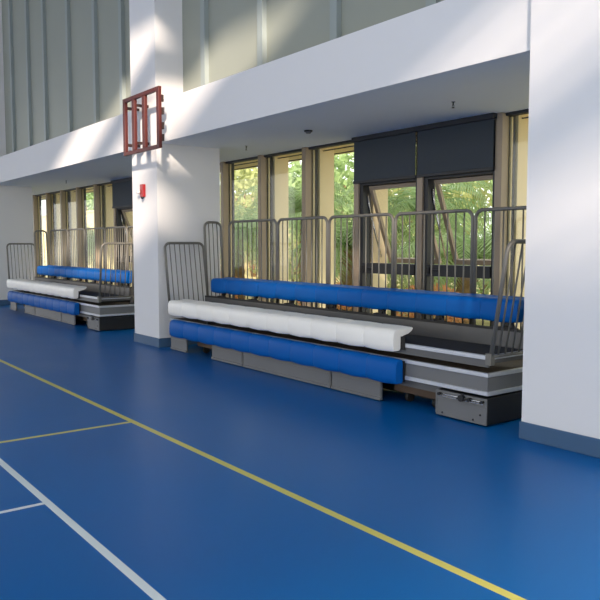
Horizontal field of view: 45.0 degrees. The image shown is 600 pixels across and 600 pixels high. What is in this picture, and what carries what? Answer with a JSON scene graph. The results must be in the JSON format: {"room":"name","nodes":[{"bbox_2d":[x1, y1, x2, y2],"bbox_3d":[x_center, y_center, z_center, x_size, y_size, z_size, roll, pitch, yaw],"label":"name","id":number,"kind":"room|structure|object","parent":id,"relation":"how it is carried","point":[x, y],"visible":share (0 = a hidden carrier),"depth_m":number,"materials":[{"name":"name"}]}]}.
{"room":"indoor sports hall","nodes":[
{"label":"indoor sports hall","id":0,"kind":"room"},
{"bbox_2d":[0,0,34,299],"bbox_3d":[-7.954,-3.890,19.517,1.120,8.000,0.900,-3,5,-37],"label":"wall","id":1,"kind":"structure","parent":0,"point":[16,202],"depth_m":19.32,"materials":[{"name":"white paint"}]},
{"bbox_2d":[0,300,19,304],"bbox_3d":[-7.959,0.027,19.811,1.134,0.145,0.928,-3,5,-37],"label":"baseboard","id":2,"kind":"structure","parent":1,"relation":"attached to","point":[2,302],"depth_m":19.31,"materials":[{"name":"plastic"}]},
{"bbox_2d":[129,0,220,337],"bbox_3d":[-2.024,-3.297,11.712,1.120,8.000,0.900,-3,5,-37],"label":"column","id":3,"kind":"structure","parent":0,"point":[182,182],"depth_m":11.40,"materials":[{"name":"white paint"}]},
{"bbox_2d":[136,184,145,198],"bbox_3d":[-2.528,-1.719,11.478,0.118,0.230,0.146,-3,5,-37],"label":"fire alarm","id":4,"kind":"object","parent":3,"relation":"attached to","point":[142,191],"visible":1,"depth_m":11.45,"materials":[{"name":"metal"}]},
{"bbox_2d":[123,86,163,155],"bbox_3d":[-2.306,-2.680,10.984,0.256,0.880,1.272,-3,5,-37],"label":"wall frame","id":5,"kind":"object","parent":3,"relation":"attached to","point":[159,97],"visible":1,"depth_m":10.84,"materials":[{"name":"red paint"}]},
{"bbox_2d":[134,333,196,347],"bbox_3d":[-2.029,0.620,12.006,1.134,0.145,0.928,-3,5,-37],"label":"baseboard","id":6,"kind":"structure","parent":3,"relation":"attached to","point":[148,340],"depth_m":11.52,"materials":[{"name":"plastic"}]},
{"bbox_2d":[2,0,443,154],"bbox_3d":[-5.246,-5.288,15.743,0.220,4.640,60.000,-3,5,-37],"label":"wall","id":7,"kind":"structure","parent":0,"point":[66,63],"depth_m":13.46,"materials":[{"name":"grey metal"}]},
{"bbox_2d":[0,51,529,194],"bbox_3d":[-4.704,-2.906,16.336,2.280,0.200,60.000,-3,5,-37],"label":"ceiling","id":8,"kind":"structure","parent":0,"point":[499,85],"depth_m":8.88,"materials":[{"name":"paint"}]},
{"bbox_2d":[0,0,530,182],"bbox_3d":[-5.529,-3.073,15.697,0.230,0.629,60.000,-3,5,-37],"label":"beam","id":9,"kind":"structure","parent":8,"relation":"attached to","point":[446,35],"depth_m":7.78,"materials":[{"name":"white paint"}]},
{"bbox_2d":[0,304,599,599],"bbox_3d":[-15.496,1.039,8.436,29.360,0.150,60.000,-3,5,-37],"label":"floor","id":10,"kind":"structure","parent":0,"point":[130,470],"depth_m":4.73,"materials":[{"name":"blue plastic"}]},
{"bbox_2d":[32,193,44,276],"bbox_3d":[-7.926,-1.684,22.430,0.250,3.160,1.270,-3,5,-37],"label":"window","id":11,"kind":"structure","parent":10,"relation":"on","point":[37,203],"depth_m":22.81,"materials":[{"name":"brown metal"}]},
{"bbox_2d":[45,191,59,278],"bbox_3d":[-7.159,-1.607,21.421,0.250,3.160,1.270,-3,5,-37],"label":"window","id":12,"kind":"structure","parent":10,"relation":"on","point":[50,197],"depth_m":21.78,"materials":[{"name":"brown metal"}]},
{"bbox_2d":[60,188,75,279],"bbox_3d":[-6.392,-1.530,20.411,0.250,3.160,1.270,-3,5,-37],"label":"window","id":13,"kind":"structure","parent":10,"relation":"on","point":[64,194],"depth_m":20.77,"materials":[{"name":"brown metal"}]},
{"bbox_2d":[6,226,134,330],"bbox_3d":[-5.080,-0.598,15.893,1.164,1.984,6.153,-3,5,-37],"label":"bleachers","id":14,"kind":"object","parent":10,"relation":"on","point":[107,306],"visible":0.94,"depth_m":15.04,"materials":[{"name":"metal"}]},
{"bbox_2d":[76,185,92,281],"bbox_3d":[-5.625,-1.454,19.402,0.250,3.160,1.270,-3,5,-37],"label":"window","id":15,"kind":"structure","parent":10,"relation":"on","point":[81,214],"depth_m":19.76,"materials":[{"name":"brown metal"}]},
{"bbox_2d":[93,182,111,283],"bbox_3d":[-4.858,-1.377,18.392,0.250,3.160,1.270,-3,5,-37],"label":"window","id":16,"kind":"structure","parent":10,"relation":"on","point":[98,189],"depth_m":18.75,"materials":[{"name":"brown metal"}]},
{"bbox_2d":[113,207,132,285],"bbox_3d":[-3.965,-1.308,17.478,0.627,3.160,1.270,-3,5,-37],"label":"window","id":17,"kind":"structure","parent":10,"relation":"on","point":[120,217],"depth_m":17.71,"materials":[{"name":"brown metal"}]},
{"bbox_2d":[111,177,132,207],"bbox_3d":[-4.207,-2.533,17.176,0.070,0.670,1.270,-3,5,-37],"label":"roller blind","id":18,"kind":"object","parent":17,"relation":"attached to","point":[122,196],"visible":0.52,"depth_m":17.17,"materials":[{"name":"black fabric"}]},
{"bbox_2d":[220,156,257,297],"bbox_3d":[-1.024,-0.994,13.345,0.250,3.160,1.270,-3,5,-37],"label":"window","id":19,"kind":"structure","parent":10,"relation":"on","point":[226,168],"depth_m":13.70,"materials":[{"name":"brown metal"}]},
{"bbox_2d":[258,149,301,301],"bbox_3d":[-0.257,-0.917,12.336,0.250,3.160,1.270,-3,5,-37],"label":"window","id":20,"kind":"structure","parent":10,"relation":"on","point":[265,162],"depth_m":12.70,"materials":[{"name":"brown metal"}]},
{"bbox_2d":[302,140,352,306],"bbox_3d":[0.510,-0.840,11.326,0.250,3.160,1.270,-3,5,-37],"label":"window","id":21,"kind":"structure","parent":10,"relation":"on","point":[309,154],"depth_m":11.69,"materials":[{"name":"brown metal"}]},
{"bbox_2d":[164,206,526,425],"bbox_3d":[0.198,-0.070,8.946,1.164,1.984,6.410,-3,5,-37],"label":"bleachers","id":22,"kind":"object","parent":10,"relation":"on","point":[471,372],"visible":0.96,"depth_m":7.91,"materials":[{"name":"grey metal"}]},
{"bbox_2d":[353,132,441,317],"bbox_3d":[1.403,-0.771,10.412,0.627,3.160,1.270,-3,5,-37],"label":"window","id":23,"kind":"structure","parent":10,"relation":"on","point":[363,192],"depth_m":10.63,"materials":[{"name":"brown metal"}]},
{"bbox_2d":[352,127,415,183],"bbox_3d":[1.162,-1.997,10.111,0.070,0.670,1.270,-3,5,-37],"label":"roller blind","id":24,"kind":"object","parent":23,"relation":"attached to","point":[389,155],"visible":0.99,"depth_m":10.06,"materials":[{"name":"black fabric"}]},
{"bbox_2d":[416,119,495,325],"bbox_3d":[2.170,-0.694,9.403,0.627,3.160,1.270,-3,5,-37],"label":"window","id":25,"kind":"structure","parent":10,"relation":"on","point":[426,186],"depth_m":9.61,"materials":[{"name":"brown metal"}]},
{"bbox_2d":[415,113,496,177],"bbox_3d":[1.929,-1.920,9.101,0.070,0.670,1.270,-3,5,-37],"label":"roller blind","id":26,"kind":"object","parent":25,"relation":"attached to","point":[462,145],"visible":1,"depth_m":9.05,"materials":[{"name":"black fabric"}]},
{"bbox_2d":[493,109,528,325],"bbox_3d":[2.811,-0.610,8.298,0.250,3.160,1.270,-3,5,-37],"label":"window","id":27,"kind":"structure","parent":10,"relation":"on","point":[505,122],"depth_m":8.65,"materials":[{"name":"brown metal"}]},
{"bbox_2d":[521,0,599,438],"bbox_3d":[2.644,-2.830,5.569,1.120,8.000,1.200,-3,5,-37],"label":"column","id":28,"kind":"structure","parent":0,"point":[561,378],"depth_m":5.60,"materials":[{"name":"white paint"}]},
{"bbox_2d":[519,421,599,457],"bbox_3d":[2.639,1.087,5.862,1.134,0.145,1.228,-3,5,-37],"label":"baseboard","id":29,"kind":"structure","parent":28,"relation":"attached to","point":[590,446],"depth_m":5.70,"materials":[{"name":"plastic"}]},
{"label":"outside","id":30,"kind":"structure","parent":0,"visible":0},
{"bbox_2d":[43,260,490,325],"bbox_3d":[14.648,-2.937,61.233,82.640,0.180,200.000,-3,5,-37],"label":"ground","id":31,"kind":"structure","parent":30,"point":[478,321],"depth_m":29.05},
{"bbox_2d":[55,193,61,278],"bbox_3d":[-7.269,-1.876,22.052,0.300,3.600,0.140,-3,5,-37],"label":"trim","id":32,"kind":"structure","parent":31,"relation":"on","point":[57,197],"depth_m":21.91,"materials":[{"name":"paint"}]},
{"bbox_2d":[70,190,77,280],"bbox_3d":[-6.502,-1.799,21.043,0.300,3.600,0.140,-3,5,-37],"label":"trim","id":33,"kind":"structure","parent":31,"relation":"on","point":[73,223],"depth_m":20.90,"materials":[{"name":"paint"}]},
{"bbox_2d":[86,192,93,210],"bbox_3d":[-21.558,-8.844,76.103,6.288,9.382,8.610,-3,5,-37],"label":"tree","id":34,"kind":"object","parent":31,"relation":"on","point":[90,196],"visible":0.06,"depth_m":73.56,"materials":[{"name":"green plant"}]},
{"bbox_2d":[87,224,94,281],"bbox_3d":[-8.624,-2.102,30.398,3.113,2.826,2.982,-3,5,-37],"label":"palm tree","id":35,"kind":"object","parent":31,"relation":"on","point":[90,235],"visible":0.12,"depth_m":29.38,"materials":[{"name":"green plant"}]},
{"bbox_2d":[104,184,113,284],"bbox_3d":[-4.968,-1.646,19.024,0.300,3.600,0.140,-3,5,-37],"label":"pillar","id":36,"kind":"structure","parent":31,"relation":"on","point":[109,215],"depth_m":18.90,"materials":[{"name":"paint"}]},
{"bbox_2d":[125,211,132,286],"bbox_3d":[-4.201,-1.569,18.015,0.300,3.600,0.140,-3,5,-37],"label":"trim","id":37,"kind":"structure","parent":31,"relation":"on","point":[129,215],"depth_m":17.93,"materials":[{"name":"stone"}]},
{"bbox_2d":[42,189,350,274],"bbox_3d":[-27.014,-6.620,77.110,0.600,4.780,104.000,-3,5,-37],"label":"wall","id":38,"kind":"structure","parent":31,"relation":"on","point":[90,214],"depth_m":66.57,"materials":[{"name":"beige paint"}]},
{"bbox_2d":[220,167,290,276],"bbox_3d":[-2.414,-4.341,36.881,4.116,6.341,5.706,-3,5,-37],"label":"tree","id":39,"kind":"object","parent":31,"relation":"on","point":[247,177],"visible":0.12,"depth_m":35.57,"materials":[{"name":"green plant"}]},
{"bbox_2d":[220,204,297,298],"bbox_3d":[-1.732,-1.399,21.458,3.406,2.778,3.478,-3,5,-37],"label":"palm tree","id":40,"kind":"object","parent":31,"relation":"on","point":[244,213],"visible":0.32,"depth_m":20.94,"materials":[{"name":"green plant"}]},
{"bbox_2d":[248,228,299,281],"bbox_3d":[-0.409,-1.411,25.346,2.456,2.239,3.790,-3,5,-37],"label":"shrub","id":41,"kind":"object","parent":31,"relation":"on","point":[290,237],"visible":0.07,"depth_m":25.07,"materials":[{"name":"green plant"}]},
{"bbox_2d":[273,155,288,303],"bbox_3d":[-0.367,-1.186,12.968,0.300,3.600,0.140,-3,5,-37],"label":"column","id":42,"kind":"structure","parent":31,"relation":"on","point":[280,166],"depth_m":12.88,"materials":[{"name":"paint"}]},
{"bbox_2d":[236,181,353,303],"bbox_3d":[-0.019,-1.565,20.028,3.706,3.327,3.620,-3,5,-37],"label":"palm tree","id":43,"kind":"object","parent":31,"relation":"on","point":[296,205],"visible":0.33,"depth_m":19.51,"materials":[{"name":"green plant"}]},
{"bbox_2d":[288,152,353,240],"bbox_3d":[1.256,-3.931,32.046,4.070,6.256,5.747,-3,5,-37],"label":"tree","id":44,"kind":"object","parent":31,"relation":"on","point":[344,159],"visible":0.07,"depth_m":30.74,"materials":[{"name":"green plant"}]},
{"bbox_2d":[295,279,351,309],"bbox_3d":[0.461,-0.031,15.324,1.032,1.003,1.611,-3,5,-37],"label":"shrub","id":45,"kind":"object","parent":31,"relation":"on","point":[338,283],"visible":0.03,"depth_m":14.96,"materials":[{"name":"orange plant"}]},
{"bbox_2d":[317,148,333,307],"bbox_3d":[0.400,-1.109,11.958,0.300,3.600,0.140,-3,5,-37],"label":"column","id":46,"kind":"structure","parent":31,"relation":"on","point":[325,158],"depth_m":11.86,"materials":[{"name":"paint"}]},
{"bbox_2d":[289,210,413,310],"bbox_3d":[1.205,-0.986,17.740,3.282,2.519,3.233,1,4,11],"label":"palm tree","id":47,"kind":"object","parent":31,"relation":"on","point":[350,232],"visible":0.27,"depth_m":17.31,"materials":[{"name":"green plant"}]},
{"bbox_2d":[336,213,413,281],"bbox_3d":[2.152,-1.511,23.651,2.406,2.751,3.771,-3,5,-37],"label":"shrub","id":48,"kind":"object","parent":31,"relation":"on","point":[351,213],"visible":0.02,"depth_m":23.41,"materials":[{"name":"green plant"}]},
{"bbox_2d":[370,189,387,313],"bbox_3d":[1.167,-1.032,10.949,0.300,3.600,0.140,-3,5,-37],"label":"column","id":49,"kind":"structure","parent":31,"relation":"on","point":[382,195],"depth_m":10.89,"materials":[{"name":"stone"}]},
{"bbox_2d":[336,180,492,274],"bbox_3d":[2.851,-1.300,16.508,3.680,3.332,3.665,-3,5,-37],"label":"palm tree","id":50,"kind":"object","parent":31,"relation":"on","point":[409,205],"visible":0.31,"depth_m":16.09,"materials":[{"name":"green plant"}]},
{"bbox_2d":[387,227,449,288],"bbox_3d":[3.053,-1.067,21.113,2.441,2.213,3.823,-3,5,-37],"label":"shrub","id":51,"kind":"object","parent":31,"relation":"on","point":[399,278],"visible":0.05,"depth_m":20.71,"materials":[{"name":"green plant"}]},
{"bbox_2d":[396,283,467,322],"bbox_3d":[2.360,0.161,12.997,1.068,0.972,1.599,-3,5,-37],"label":"shrub","id":52,"kind":"object","parent":31,"relation":"on","point":[411,315],"visible":0.07,"depth_m":12.90,"materials":[{"name":"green plant"}]},
{"bbox_2d":[387,228,491,323],"bbox_3d":[3.296,-0.307,14.470,3.561,2.393,3.204,1,5,17],"label":"palm tree","id":53,"kind":"object","parent":31,"relation":"on","point":[488,239],"visible":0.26,"depth_m":14.11,"materials":[{"name":"green plant"}]},
{"bbox_2d":[388,180,492,243],"bbox_3d":[4.911,-3.592,27.360,4.126,6.289,5.728,-3,5,-37],"label":"tree","id":54,"kind":"object","parent":31,"relation":"on","point":[484,193],"visible":0.04,"depth_m":25.83,"materials":[{"name":"green plant"}]},
{"bbox_2d":[443,207,491,294],"bbox_3d":[5.133,-1.225,19.680,2.428,2.722,3.790,-3,5,-37],"label":"shrub","id":55,"kind":"object","parent":31,"relation":"on","point":[480,291],"visible":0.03,"depth_m":19.52,"materials":[{"name":"green plant"}]},
{"bbox_2d":[479,258,490,293],"bbox_3d":[5.829,-0.768,17.134,2.445,2.252,3.827,-3,5,-37],"label":"shrub","id":56,"kind":"object","parent":31,"relation":"on","point":[487,283],"visible":0.02,"depth_m":17.89,"materials":[{"name":"green plant"}]},
{"bbox_2d":[513,114,528,329],"bbox_3d":[2.701,-0.879,8.930,0.300,3.600,0.140,-3,5,-37],"label":"pillar","id":57,"kind":"structure","parent":31,"relation":"on","point":[521,132],"depth_m":8.80,"materials":[{"name":"paint"}]},
{"bbox_2d":[41,114,528,199],"bbox_3d":[-2.197,-2.840,15.730,0.900,0.120,26.000,-3,5,-37],"label":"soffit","id":58,"kind":"structure","parent":57,"relation":"attached to","point":[352,144],"depth_m":13.26,"materials":[{"name":"paint"}]},
{"bbox_2d":[41,150,353,199],"bbox_3d":[-2.165,-2.724,15.763,0.020,0.015,26.000,-3,5,-37],"label":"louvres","id":59,"kind":"object","parent":58,"relation":"attached to","point":[353,150],"depth_m":13.09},
{"bbox_2d":[44,116,528,196],"bbox_3d":[-2.484,-2.706,15.522,0.020,0.015,26.000,-3,5,-37],"label":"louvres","id":60,"kind":"object","parent":57,"relation":"attached to","point":[528,116],"depth_m":12.37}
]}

